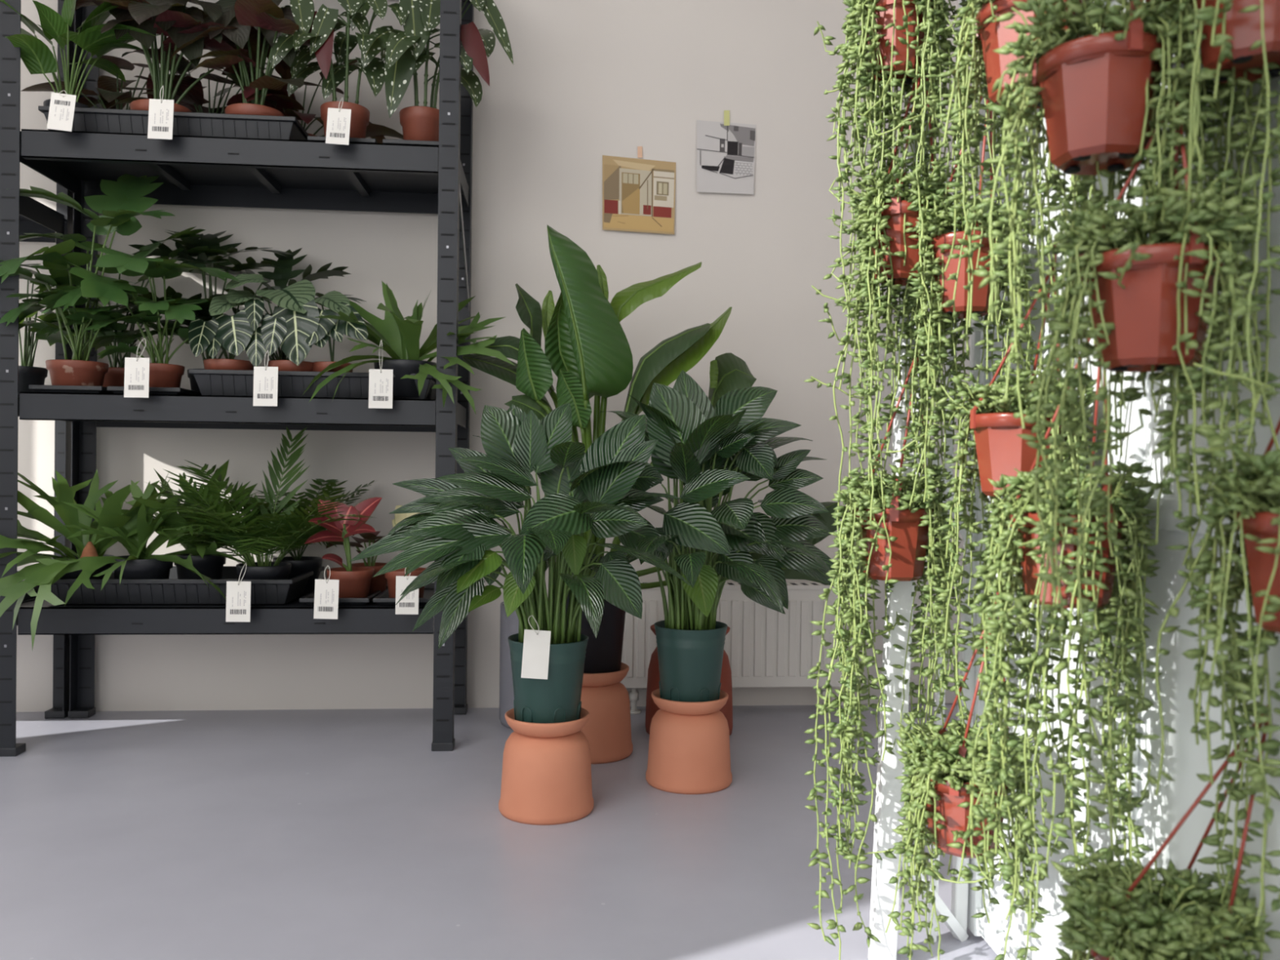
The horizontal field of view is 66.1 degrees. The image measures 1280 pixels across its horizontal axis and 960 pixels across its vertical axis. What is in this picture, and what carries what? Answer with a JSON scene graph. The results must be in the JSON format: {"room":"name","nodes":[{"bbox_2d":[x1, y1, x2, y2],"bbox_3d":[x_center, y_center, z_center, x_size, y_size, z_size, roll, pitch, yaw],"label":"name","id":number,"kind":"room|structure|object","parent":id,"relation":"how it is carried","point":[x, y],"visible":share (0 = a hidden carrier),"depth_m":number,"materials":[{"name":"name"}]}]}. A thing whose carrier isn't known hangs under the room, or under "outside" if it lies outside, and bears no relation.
{"room":"plant shop","nodes":[
{"label":"plant shop","id":0,"kind":"room"},
{"bbox_2d":[17,365,48,393],"bbox_3d":[-1.786,-0.281,2.853,0.120,0.090,0.120,1,0,-5],"label":"pot","id":1,"kind":"object","parent":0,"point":[28,375],"depth_m":2.82,"materials":[{"name":"black plastic"}]},
{"bbox_2d":[45,359,108,386],"bbox_3d":[-1.529,-0.277,2.675,0.149,0.085,0.149,1,0,-5],"label":"pot","id":2,"kind":"object","parent":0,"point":[81,372],"depth_m":2.62,"materials":[{"name":"ceramic"}]},
{"bbox_2d":[102,367,124,386],"bbox_3d":[-1.506,-0.278,2.857,0.140,0.085,0.140,1,0,-5],"label":"pot","id":3,"kind":"object","parent":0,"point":[114,376],"depth_m":2.80,"materials":[{"name":"ceramic"}]},
{"bbox_2d":[148,363,184,387],"bbox_3d":[-1.314,-0.273,2.693,0.124,0.082,0.124,1,0,-5],"label":"pot","id":4,"kind":"object","parent":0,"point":[161,375],"depth_m":2.65,"materials":[{"name":"ceramic"}]},
{"bbox_2d":[203,358,253,370],"bbox_3d":[-1.131,-0.279,2.709,0.132,0.095,0.132,1,0,-5],"label":"pot","id":5,"kind":"object","parent":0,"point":[215,363],"depth_m":2.65,"materials":[{"name":"ceramic"}]},
{"bbox_2d":[266,360,312,371],"bbox_3d":[-0.962,-0.277,2.724,0.132,0.095,0.132,1,0,-5],"label":"pot","id":6,"kind":"object","parent":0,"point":[283,365],"depth_m":2.67,"materials":[{"name":"ceramic"}]},
{"bbox_2d":[312,361,352,372],"bbox_3d":[-0.854,-0.276,2.734,0.110,0.095,0.110,1,0,-5],"label":"pot","id":7,"kind":"object","parent":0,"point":[317,366],"depth_m":2.69,"materials":[{"name":"ceramic"}]},
{"bbox_2d":[373,359,436,399],"bbox_3d":[-0.651,-0.276,2.741,0.175,0.100,0.175,1,0,-5],"label":"pot","id":8,"kind":"object","parent":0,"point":[406,387],"depth_m":2.67,"materials":[{"name":"black plastic"}]},
{"bbox_2d":[16,0,977,711],"bbox_3d":[-0.275,-0.870,3.251,5.600,3.200,0.200,1,0,-5],"label":"wall","id":9,"kind":"structure","parent":0,"point":[587,81],"depth_m":3.14,"materials":[{"name":"paint"}]},
{"bbox_2d":[602,146,675,234],"bbox_3d":[-0.003,-0.933,3.166,0.238,0.281,0.011,1,0,-5],"label":"drawing","id":10,"kind":"object","parent":9,"relation":"attached to","point":[638,195],"visible":1,"depth_m":3.17,"materials":[{"name":"paper"}]},
{"bbox_2d":[697,110,755,194],"bbox_3d":[0.280,-1.063,3.190,0.194,0.270,0.010,1,0,-5],"label":"drawing","id":11,"kind":"object","parent":9,"relation":"attached to","point":[726,150],"visible":1,"depth_m":3.19,"materials":[{"name":"paper"}]},
{"bbox_2d":[619,582,847,714],"bbox_3d":[0.270,0.534,3.131,0.779,0.408,0.088,1,0,-5],"label":"radiator","id":12,"kind":"object","parent":9,"relation":"attached to","point":[764,646],"visible":0.38,"depth_m":3.10,"materials":[{"name":"white metal"}]},
{"bbox_2d":[640,582,835,589],"bbox_3d":[0.272,0.337,3.131,0.779,0.012,0.085,1,0,-5],"label":"grille","id":13,"kind":"object","parent":12,"relation":"attached to","point":[727,585],"depth_m":3.11,"materials":[{"name":"white metal"}]},
{"bbox_2d":[858,75,978,703],"bbox_3d":[1.151,-0.295,3.250,0.840,2.075,0.058,1,0,-5],"label":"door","id":14,"kind":"structure","parent":9,"relation":"in","point":[879,606],"depth_m":3.24,"materials":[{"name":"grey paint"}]},
{"bbox_2d":[0,703,997,959],"bbox_3d":[0.000,0.811,-0.108,5.600,0.100,6.970,1,0,-5],"label":"floor","id":15,"kind":"structure","parent":0,"point":[273,834],"depth_m":1.98,"materials":[{"name":"grey concrete"}]},
{"bbox_2d":[17,0,74,718],"bbox_3d":[-2.255,-0.449,2.719,1.121,2.320,0.448,1,0,-5],"label":"shelving unit","id":16,"kind":"object","parent":15,"relation":"on","point":[35,217],"visible":0.27,"depth_m":2.97,"materials":[{"name":"black metal"}]},
{"bbox_2d":[17,267,76,393],"bbox_3d":[-1.730,-0.418,2.834,0.234,0.367,0.272,1,1,31],"label":"potted plant","id":17,"kind":"object","parent":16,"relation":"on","point":[28,374],"visible":0.38,"depth_m":2.83,"materials":[{"name":"green plant"}]},
{"bbox_2d":[0,0,474,756],"bbox_3d":[-1.099,-0.436,2.820,1.181,2.320,0.448,1,0,-5],"label":"shelving unit","id":18,"kind":"object","parent":15,"relation":"on","point":[193,170],"visible":0.71,"depth_m":2.64,"materials":[{"name":"black metal"}]},
{"bbox_2d":[46,89,76,131],"bbox_3d":[-1.480,-0.946,2.521,0.071,0.110,0.013,1,0,-2],"label":"price tag","id":19,"kind":"object","parent":18,"relation":"attached to","point":[62,106],"visible":1,"depth_m":2.52,"materials":[{"name":"white"}]},
{"bbox_2d":[28,384,113,393],"bbox_3d":[-1.531,-0.241,2.778,0.185,0.020,0.371,1,0,-5],"label":"tray","id":20,"kind":"object","parent":18,"relation":"on","point":[42,388],"visible":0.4,"depth_m":2.60,"materials":[{"name":"black plastic"}]},
{"bbox_2d":[0,173,174,386],"bbox_3d":[-1.506,-0.556,2.642,0.514,0.645,0.483,1,1,24],"label":"potted plant","id":21,"kind":"object","parent":20,"relation":"on","point":[123,202],"visible":0.84,"depth_m":2.63,"materials":[{"name":"plant"}]},
{"bbox_2d":[29,245,233,386],"bbox_3d":[-1.481,-0.461,2.859,0.411,0.452,0.495,1,1,43],"label":"potted plant","id":22,"kind":"object","parent":20,"relation":"on","point":[114,376],"visible":0.34,"depth_m":2.80,"materials":[{"name":"plant"}]},
{"bbox_2d":[124,337,149,397],"bbox_3d":[-1.298,-0.290,2.542,0.062,0.155,0.015,1,0,-5],"label":"price tag","id":23,"kind":"object","parent":18,"relation":"attached to","point":[136,376],"visible":1,"depth_m":2.54,"materials":[{"name":"white paper"}]},
{"bbox_2d":[106,386,201,395],"bbox_3d":[-1.333,-0.239,2.795,0.188,0.020,0.371,1,0,-5],"label":"tray","id":24,"kind":"object","parent":18,"relation":"on","point":[115,389],"visible":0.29,"depth_m":2.62,"materials":[{"name":"black plastic"}]},
{"bbox_2d":[38,226,238,387],"bbox_3d":[-1.322,-0.476,2.666,0.488,0.490,0.446,1,0,-5],"label":"potted plant","id":25,"kind":"object","parent":24,"relation":"on","point":[161,374],"visible":0.81,"depth_m":2.63,"materials":[{"name":"plant"}]},
{"bbox_2d":[116,229,292,391],"bbox_3d":[-1.248,-0.501,2.829,0.473,0.533,0.371,1,0,21],"label":"potted aralia","id":26,"kind":"object","parent":24,"relation":"on","point":[211,241],"visible":0.39,"depth_m":2.86,"materials":[{"name":"green plant"}]},
{"bbox_2d":[147,85,173,139],"bbox_3d":[-1.236,-0.950,2.543,0.064,0.143,0.013,1,0,-2],"label":"price tag","id":27,"kind":"object","parent":18,"relation":"attached to","point":[160,126],"visible":1,"depth_m":2.54,"materials":[{"name":"white paper"}]},
{"bbox_2d":[38,106,309,140],"bbox_3d":[-1.268,-0.945,2.794,0.658,0.070,0.371,1,0,-5],"label":"tray","id":28,"kind":"object","parent":18,"relation":"on","point":[85,119],"visible":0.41,"depth_m":2.63,"materials":[{"name":"black plastic"}]},
{"bbox_2d":[0,0,159,129],"bbox_3d":[-1.555,-1.128,2.676,0.454,0.423,0.370,0,1,-27],"label":"potted plant","id":29,"kind":"object","parent":28,"relation":"in","point":[36,55],"visible":0.71,"depth_m":2.62,"materials":[{"name":"green plant"}]},
{"bbox_2d":[43,98,89,129],"bbox_3d":[-1.550,-0.964,2.667,0.116,0.095,0.116,1,0,-5],"label":"pot","id":30,"kind":"object","parent":29,"relation":"on","point":[46,103],"depth_m":2.63,"materials":[{"name":"black plastic"}]},
{"bbox_2d":[20,55,208,112],"bbox_3d":[-1.494,-1.057,2.840,0.480,0.279,0.339,1,0,-5],"label":"potted plant","id":31,"kind":"object","parent":28,"relation":"in","point":[109,88],"visible":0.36,"depth_m":2.83,"materials":[{"name":"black plant"}]},
{"bbox_2d":[75,0,265,112],"bbox_3d":[-1.270,-1.124,2.654,0.437,0.423,0.444,1,0,16],"label":"potted plant","id":32,"kind":"object","parent":28,"relation":"in","point":[166,18],"visible":0.78,"depth_m":2.63,"materials":[{"name":"plant"}]},
{"bbox_2d":[129,98,191,112],"bbox_3d":[-1.306,-0.963,2.688,0.155,0.098,0.155,1,0,-5],"label":"pot","id":33,"kind":"object","parent":32,"relation":"on","point":[143,104],"depth_m":2.62,"materials":[{"name":"ceramic"}]},
{"bbox_2d":[107,48,288,113],"bbox_3d":[-1.249,-1.073,2.861,0.496,0.316,0.350,1,0,-5],"label":"potted plant","id":34,"kind":"object","parent":28,"relation":"in","point":[196,100],"visible":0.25,"depth_m":2.81,"materials":[{"name":"black plant"}]},
{"bbox_2d":[157,0,338,115],"bbox_3d":[-1.022,-1.127,2.700,0.443,0.434,0.420,1,1,32],"label":"potted plant","id":35,"kind":"object","parent":28,"relation":"in","point":[244,25],"visible":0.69,"depth_m":2.64,"materials":[{"name":"plant"}]},
{"bbox_2d":[224,102,284,115],"bbox_3d":[-1.059,-0.960,2.709,0.155,0.098,0.155,1,0,-5],"label":"pot","id":36,"kind":"object","parent":35,"relation":"on","point":[255,108],"depth_m":2.64,"materials":[{"name":"ceramic"}]},
{"bbox_2d":[242,42,403,143],"bbox_3d":[-0.950,-1.084,2.866,0.543,0.347,0.392,1,0,-5],"label":"cordyline","id":37,"kind":"object","parent":28,"relation":"in","point":[376,131],"visible":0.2,"depth_m":2.85,"materials":[{"name":"plant"}]},
{"bbox_2d":[49,565,324,604],"bbox_3d":[-1.281,0.298,2.804,0.661,0.070,0.371,1,0,-5],"label":"tray","id":38,"kind":"object","parent":18,"relation":"on","point":[172,590],"visible":0.63,"depth_m":2.64,"materials":[{"name":"black plastic"}]},
{"bbox_2d":[0,470,175,649],"bbox_3d":[-1.577,0.181,2.651,0.567,0.447,0.565,1,0,17],"label":"fern","id":39,"kind":"object","parent":38,"relation":"in","point":[42,575],"visible":0.56,"depth_m":2.64,"materials":[{"name":"green plant"}]},
{"bbox_2d":[51,554,113,578],"bbox_3d":[-1.517,0.268,2.681,0.149,0.118,0.149,1,0,-5],"label":"pot","id":40,"kind":"object","parent":39,"relation":"on","point":[73,575],"depth_m":2.64,"materials":[{"name":"black plastic"}]},
{"bbox_2d":[35,472,248,605],"bbox_3d":[-1.306,0.150,2.715,0.514,0.359,0.475,1,0,-5],"label":"fern","id":41,"kind":"object","parent":38,"relation":"in","point":[140,563],"visible":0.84,"depth_m":2.64,"materials":[{"name":"green plant"}]},
{"bbox_2d":[111,554,173,602],"bbox_3d":[-1.363,0.270,2.694,0.155,0.118,0.155,1,0,-5],"label":"pot","id":42,"kind":"object","parent":41,"relation":"on","point":[138,566],"depth_m":2.64,"materials":[{"name":"black plastic"}]},
{"bbox_2d":[120,459,281,578],"bbox_3d":[-1.254,0.134,2.785,0.485,0.391,0.413,1,1,41],"label":"fern","id":43,"kind":"object","parent":38,"relation":"in","point":[210,566],"visible":0.48,"depth_m":2.77,"materials":[{"name":"green plant"}]},
{"bbox_2d":[173,552,226,578],"bbox_3d":[-1.262,0.270,2.823,0.140,0.118,0.140,1,0,-5],"label":"pot","id":44,"kind":"object","parent":43,"relation":"on","point":[211,566],"depth_m":2.77,"materials":[{"name":"black plastic"}]},
{"bbox_2d":[145,427,377,579],"bbox_3d":[-1.067,0.089,2.725,0.540,0.486,0.643,0,1,-33],"label":"palm","id":45,"kind":"object","parent":38,"relation":"in","point":[228,528],"visible":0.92,"depth_m":2.65,"materials":[{"name":"green plant"}]},
{"bbox_2d":[235,561,291,579],"bbox_3d":[-1.040,0.282,2.723,0.143,0.100,0.144,1,0,-5],"label":"pot","id":46,"kind":"object","parent":45,"relation":"on","point":[255,570],"depth_m":2.67,"materials":[{"name":"black plastic"}]},
{"bbox_2d":[214,478,377,593],"bbox_3d":[-1.016,0.163,2.870,0.465,0.338,0.418,1,0,-5],"label":"palm","id":47,"kind":"object","parent":38,"relation":"in","point":[300,564],"visible":0.34,"depth_m":2.87,"materials":[{"name":"green plant"}]},
{"bbox_2d":[272,555,322,593],"bbox_3d":[-1.011,0.281,2.906,0.140,0.100,0.140,1,0,-5],"label":"pot","id":48,"kind":"object","parent":47,"relation":"on","point":[300,565],"depth_m":2.87,"materials":[{"name":"black plastic"}]},
{"bbox_2d":[226,562,250,622],"bbox_3d":[-1.048,0.293,2.570,0.062,0.154,0.015,1,0,-5],"label":"price tag","id":49,"kind":"object","parent":18,"relation":"attached to","point":[237,593],"visible":1,"depth_m":2.57,"materials":[{"name":"white paper"}]},
{"bbox_2d":[253,350,278,406],"bbox_3d":[-0.977,-0.267,2.572,0.063,0.148,0.013,1,0,-2],"label":"price tag","id":50,"kind":"object","parent":18,"relation":"attached to","point":[265,378],"visible":1,"depth_m":2.57,"materials":[{"name":"white"}]},
{"bbox_2d":[188,368,436,399],"bbox_3d":[-0.898,-0.259,2.833,0.642,0.070,0.371,1,0,-5],"label":"tray","id":51,"kind":"object","parent":18,"relation":"on","point":[210,382],"visible":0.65,"depth_m":2.66,"materials":[{"name":"black plastic"}]},
{"bbox_2d":[188,273,267,370],"bbox_3d":[-1.111,-0.402,2.698,0.212,0.341,0.155,1,0,-5],"label":"potted alocasia","id":52,"kind":"object","parent":51,"relation":"in","point":[240,331],"visible":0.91,"depth_m":2.65,"materials":[{"name":"plant"}]},
{"bbox_2d":[185,248,367,360],"bbox_3d":[-1.069,-0.470,2.846,0.531,0.474,0.316,1,0,-5],"label":"potted aralia","id":53,"kind":"object","parent":51,"relation":"in","point":[281,277],"visible":0.19,"depth_m":2.92,"materials":[{"name":"green plant"}]},
{"bbox_2d":[226,279,328,371],"bbox_3d":[-0.986,-0.397,2.709,0.284,0.334,0.155,1,0,-5],"label":"potted alocasia","id":54,"kind":"object","parent":51,"relation":"in","point":[288,327],"visible":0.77,"depth_m":2.66,"materials":[{"name":"plant"}]},
{"bbox_2d":[304,290,368,372],"bbox_3d":[-0.832,-0.379,2.717,0.182,0.302,0.144,1,0,-5],"label":"potted alocasia","id":55,"kind":"object","parent":51,"relation":"in","point":[335,300],"visible":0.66,"depth_m":2.67,"materials":[{"name":"plant"}]},
{"bbox_2d":[302,281,515,413],"bbox_3d":[-0.632,-0.377,2.693,0.553,0.402,0.460,0,1,-26],"label":"fern","id":56,"kind":"object","parent":51,"relation":"in","point":[400,337],"visible":0.83,"depth_m":2.67,"materials":[{"name":"green plant"}]},
{"bbox_2d":[368,339,393,408],"bbox_3d":[-0.683,-0.280,2.597,0.063,0.182,0.013,1,0,-2],"label":"price tag","id":57,"kind":"object","parent":56,"relation":"hanging from","point":[380,380],"visible":1,"depth_m":2.59,"materials":[{"name":"white"}]},
{"bbox_2d":[313,565,338,619],"bbox_3d":[-0.824,0.295,2.590,0.064,0.141,0.013,1,0,-2],"label":"price tag","id":58,"kind":"object","parent":18,"relation":"attached to","point":[326,591],"visible":1,"depth_m":2.58,"materials":[{"name":"white"}]},
{"bbox_2d":[325,97,351,145],"bbox_3d":[-0.790,-0.942,2.581,0.065,0.128,0.014,1,0,-5],"label":"price tag","id":59,"kind":"object","parent":18,"relation":"attached to","point":[338,125],"visible":1,"depth_m":2.58,"materials":[{"name":"white"}]},
{"bbox_2d":[306,135,377,143],"bbox_3d":[-0.820,-0.915,2.834,0.180,0.020,0.371,1,0,-5],"label":"tray","id":60,"kind":"object","parent":18,"relation":"on","point":[308,138],"visible":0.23,"depth_m":2.65,"materials":[{"name":"black plastic"}]},
{"bbox_2d":[270,0,408,137],"bbox_3d":[-0.827,-1.121,2.713,0.384,0.426,0.262,1,0,-5],"label":"begonias","id":61,"kind":"object","parent":60,"relation":"on","point":[322,24],"visible":0.91,"depth_m":2.67,"materials":[{"name":"plant"}]},
{"bbox_2d":[320,101,369,137],"bbox_3d":[-0.816,-0.966,2.721,0.132,0.115,0.132,1,0,-5],"label":"pot","id":62,"kind":"object","parent":61,"relation":"on","point":[360,115],"depth_m":2.68,"materials":[{"name":"ceramic"}]},
{"bbox_2d":[298,583,387,604],"bbox_3d":[-0.842,0.328,2.843,0.185,0.020,0.371,1,0,-5],"label":"tray","id":63,"kind":"object","parent":18,"relation":"on","point":[308,599],"visible":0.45,"depth_m":2.67,"materials":[{"name":"black plastic"}]},
{"bbox_2d":[304,497,382,597],"bbox_3d":[-0.816,0.191,2.728,0.193,0.288,0.134,1,0,-5],"label":"potted aglaonema","id":64,"kind":"object","parent":63,"relation":"on","point":[353,581],"visible":0.93,"depth_m":2.71,"materials":[{"name":"plant"}]},
{"bbox_2d":[326,566,373,597],"bbox_3d":[-0.805,0.291,2.733,0.128,0.088,0.128,1,0,-5],"label":"pot","id":65,"kind":"object","parent":64,"relation":"on","point":[353,581],"depth_m":2.69,"materials":[{"name":"ceramic"}]},
{"bbox_2d":[325,530,386,595],"bbox_3d":[-0.808,0.241,2.897,0.264,0.186,0.288,0,1,-27],"label":"potted aglaonema","id":66,"kind":"object","parent":63,"relation":"on","point":[379,582],"visible":0.52,"depth_m":2.85,"materials":[{"name":"plant"}]},
{"bbox_2d":[351,562,386,595],"bbox_3d":[-0.790,0.290,2.875,0.120,0.088,0.120,1,0,-5],"label":"pot","id":67,"kind":"object","parent":66,"relation":"on","point":[379,582],"depth_m":2.84,"materials":[{"name":"ceramic"}]},
{"bbox_2d":[373,582,434,604],"bbox_3d":[-0.653,0.330,2.860,0.177,0.020,0.371,1,0,-5],"label":"tray","id":68,"kind":"object","parent":18,"relation":"on","point":[383,598],"visible":0.22,"depth_m":2.69,"materials":[{"name":"black plastic"}]},
{"bbox_2d":[384,505,426,597],"bbox_3d":[-0.645,0.199,2.739,0.120,0.276,0.138,0,1,-42],"label":"potted caladium","id":69,"kind":"object","parent":68,"relation":"on","point":[390,576],"visible":0.2,"depth_m":2.71,"materials":[{"name":"ceramic"}]},
{"bbox_2d":[384,567,426,597],"bbox_3d":[-0.652,0.293,2.746,0.120,0.088,0.120,1,0,-5],"label":"pot","id":70,"kind":"object","parent":69,"relation":"on","point":[390,576],"depth_m":2.71,"materials":[{"name":"ceramic"}]},
{"bbox_2d":[395,567,418,614],"bbox_3d":[-0.616,0.288,2.608,0.060,0.134,0.013,1,0,-2],"label":"price tag","id":71,"kind":"object","parent":18,"relation":"attached to","point":[409,604],"visible":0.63,"depth_m":2.60,"materials":[{"name":"white"}]},
{"bbox_2d":[382,138,439,146],"bbox_3d":[-0.631,-0.913,2.850,0.163,0.020,0.371,1,0,-5],"label":"tray","id":72,"kind":"object","parent":18,"relation":"on","point":[384,140],"visible":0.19,"depth_m":2.67,"materials":[{"name":"black plastic"}]},
{"bbox_2d":[350,0,513,141],"bbox_3d":[-0.585,-1.157,2.735,0.457,0.503,0.232,1,0,-10],"label":"begonias","id":73,"kind":"object","parent":72,"relation":"on","point":[403,53],"visible":0.75,"depth_m":2.68,"materials":[{"name":"plant"}]},
{"bbox_2d":[399,106,439,141],"bbox_3d":[-0.605,-0.963,2.749,0.132,0.115,0.132,1,0,-5],"label":"pot","id":74,"kind":"object","parent":73,"relation":"on","point":[417,122],"depth_m":2.70,"materials":[{"name":"ceramic"}]},
{"bbox_2d":[498,601,519,728],"bbox_3d":[-0.334,0.551,2.951,0.172,0.363,0.172,1,0,-5],"label":"planter","id":75,"kind":"object","parent":15,"relation":"on","point":[509,625],"visible":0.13,"depth_m":2.89,"materials":[{"name":"grey"}]},
{"bbox_2d":[498,707,593,825],"bbox_3d":[-0.209,0.632,2.212,0.213,0.216,0.213,1,0,-5],"label":"stand","id":76,"kind":"object","parent":15,"relation":"on","point":[546,780],"visible":0.89,"depth_m":2.13,"materials":[{"name":"ceramic"}]},
{"bbox_2d":[349,402,689,723],"bbox_3d":[-0.233,0.185,2.179,0.731,0.721,0.632,1,0,13],"label":"peace lily","id":77,"kind":"object","parent":76,"relation":"on","point":[602,490],"visible":0.92,"depth_m":2.13,"materials":[{"name":"green plant"}]},
{"bbox_2d":[520,614,551,679],"bbox_3d":[-0.223,0.359,2.117,0.063,0.137,0.013,1,0,-2],"label":"price tag","id":78,"kind":"object","parent":77,"relation":"attached to","point":[536,643],"visible":1,"depth_m":2.11,"materials":[{"name":"white paper"}]},
{"bbox_2d":[507,632,588,723],"bbox_3d":[-0.207,0.450,2.211,0.181,0.193,0.181,1,0,-5],"label":"nursery pot","id":79,"kind":"object","parent":77,"relation":"on","point":[556,699],"depth_m":2.15,"materials":[{"name":"green plastic"}]},
{"bbox_2d":[580,662,632,764],"bbox_3d":[-0.133,0.620,2.664,0.230,0.233,0.230,1,0,-5],"label":"stand","id":80,"kind":"object","parent":15,"relation":"on","point":[607,729],"visible":0.52,"depth_m":2.58,"materials":[{"name":"ceramic"}]},
{"bbox_2d":[462,224,870,673],"bbox_3d":[0.066,-0.073,2.675,1.142,1.205,0.251,1,0,2],"label":"potted plant","id":81,"kind":"object","parent":80,"relation":"on","point":[587,347],"visible":0.7,"depth_m":2.62,"materials":[{"name":"green plant"}]},
{"bbox_2d":[565,573,626,673],"bbox_3d":[-0.130,0.388,2.663,0.204,0.280,0.204,1,0,-5],"label":"nursery pot","id":82,"kind":"object","parent":81,"relation":"on","point":[603,654],"depth_m":2.59,"materials":[{"name":"black plastic"}]},
{"bbox_2d":[645,688,732,794],"bbox_3d":[0.122,0.634,2.426,0.213,0.216,0.213,1,0,-5],"label":"stand","id":83,"kind":"object","parent":15,"relation":"on","point":[689,749],"visible":0.88,"depth_m":2.34,"materials":[{"name":"ceramic"}]},
{"bbox_2d":[600,369,835,702],"bbox_3d":[0.208,0.140,2.388,0.604,0.820,0.619,1,0,-5],"label":"peace lily","id":84,"kind":"object","parent":83,"relation":"on","point":[710,451],"visible":0.98,"depth_m":2.35,"materials":[{"name":"green plant"}]},
{"bbox_2d":[653,620,727,702],"bbox_3d":[0.124,0.452,2.424,0.181,0.193,0.181,1,0,-5],"label":"nursery pot","id":85,"kind":"object","parent":84,"relation":"on","point":[691,653],"depth_m":2.36,"materials":[{"name":"green plastic"}]},
{"bbox_2d":[644,624,733,736],"bbox_3d":[0.145,0.584,2.882,0.256,0.308,0.256,1,0,-5],"label":"terracotta urn","id":86,"kind":"object","parent":15,"relation":"on","point":[653,675],"visible":0.22,"depth_m":2.83,"materials":[{"name":"brown ceramic"}]},
{"bbox_2d":[867,0,1279,959],"bbox_3d":[0.491,-0.270,0.986,0.315,2.065,1.293,1,0,-3],"label":"window","id":87,"kind":"structure","parent":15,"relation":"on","point":[1183,759],"depth_m":1.16,"materials":[{"name":"white paint"}]},
{"bbox_2d":[804,35,969,583],"bbox_3d":[0.378,-0.259,1.426,0.200,0.808,0.239,0,1,-35],"label":"plant","id":88,"kind":"object","parent":87,"relation":"hanging from","point":[873,255],"visible":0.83,"depth_m":1.39,"materials":[{"name":"green plant"}]},
{"bbox_2d":[804,324,973,959],"bbox_3d":[0.363,0.239,1.456,0.231,0.936,0.260,1,0,-5],"label":"plant","id":89,"kind":"object","parent":87,"relation":"hanging from","point":[908,557],"visible":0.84,"depth_m":1.42,"materials":[{"name":"green plant"}]},
{"bbox_2d":[813,0,999,343],"bbox_3d":[0.365,-0.577,1.423,0.282,0.767,0.213,1,1,33],"label":"plant","id":90,"kind":"object","parent":87,"relation":"hanging from","point":[880,12],"visible":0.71,"depth_m":1.40,"materials":[{"name":"green plant"}]},
{"bbox_2d":[854,0,1013,266],"bbox_3d":[0.433,-0.709,1.403,0.216,0.848,0.244,0,1,-24],"label":"plant","id":91,"kind":"object","parent":87,"relation":"hanging from","point":[898,96],"visible":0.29,"depth_m":1.39,"materials":[{"name":"green plant"}]},
{"bbox_2d":[885,591,1049,959],"bbox_3d":[0.430,0.382,1.315,0.213,0.524,0.202,0,1,-26],"label":"plant","id":92,"kind":"object","parent":87,"relation":"hanging from","point":[935,757],"visible":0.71,"depth_m":1.29,"materials":[{"name":"green plant"}]},
{"bbox_2d":[889,92,1063,518],"bbox_3d":[0.470,-0.267,1.390,0.224,0.680,0.212,1,0,14],"label":"plant","id":93,"kind":"object","parent":87,"relation":"hanging from","point":[981,297],"visible":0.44,"depth_m":1.36,"materials":[{"name":"green plant"}]},
{"bbox_2d":[931,243,1101,722],"bbox_3d":[0.488,-0.002,1.278,0.178,0.624,0.229,1,0,-13],"label":"plant","id":94,"kind":"object","parent":87,"relation":"hanging from","point":[988,416],"visible":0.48,"depth_m":1.28,"materials":[{"name":"green plant"}]},
{"bbox_2d":[933,0,1121,357],"bbox_3d":[0.455,-0.485,1.163,0.226,0.670,0.203,1,0,-5],"label":"plant","id":95,"kind":"object","parent":87,"relation":"hanging from","point":[986,34],"visible":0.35,"depth_m":1.18,"materials":[{"name":"green plant"}]},
{"bbox_2d":[962,337,1163,929],"bbox_3d":[0.470,0.143,1.094,0.233,0.751,0.265,1,0,-5],"label":"plant","id":96,"kind":"object","parent":87,"relation":"hanging from","point":[1016,508],"visible":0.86,"depth_m":1.09,"materials":[{"name":"green plant"}]},
{"bbox_2d":[971,0,1239,519],"bbox_3d":[0.459,-0.326,0.969,0.231,0.722,0.244,0,1,-37],"label":"plant","id":97,"kind":"object","parent":87,"relation":"hanging from","point":[1092,86],"visible":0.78,"depth_m":0.94,"materials":[{"name":"green plant"}]},
{"bbox_2d":[1015,61,1279,655],"bbox_3d":[0.487,-0.115,0.913,0.207,0.568,0.240,1,0,-20],"label":"plant","id":98,"kind":"object","parent":87,"relation":"hanging from","point":[1135,326],"visible":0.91,"depth_m":0.91,"materials":[{"name":"green plant"}]},
{"bbox_2d":[1049,704,1273,959],"bbox_3d":[0.495,0.403,0.947,0.198,0.446,0.206,1,1,42],"label":"plant","id":99,"kind":"object","parent":87,"relation":"hanging from","point":[1117,913],"visible":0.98,"depth_m":0.93,"materials":[{"name":"green plant"}]},
{"bbox_2d":[1078,0,1279,473],"bbox_3d":[0.554,-0.430,0.989,0.187,0.848,0.220,1,1,34],"label":"plant","id":100,"kind":"object","parent":87,"relation":"hanging from","point":[1233,107],"visible":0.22,"depth_m":0.94,"materials":[{"name":"green plant"}]},
{"bbox_2d":[1123,0,1279,515],"bbox_3d":[0.556,-0.359,0.901,0.202,0.781,0.197,1,1,36],"label":"plant","id":101,"kind":"object","parent":87,"relation":"hanging from","point":[1243,35],"visible":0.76,"depth_m":0.88,"materials":[{"name":"green plant"}]},
{"bbox_2d":[1139,419,1279,959],"bbox_3d":[0.584,0.102,0.871,0.188,0.687,0.208,1,0,-19],"label":"plant","id":102,"kind":"object","parent":87,"relation":"hanging from","point":[1259,543],"visible":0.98,"depth_m":0.89,"materials":[{"name":"green plant"}]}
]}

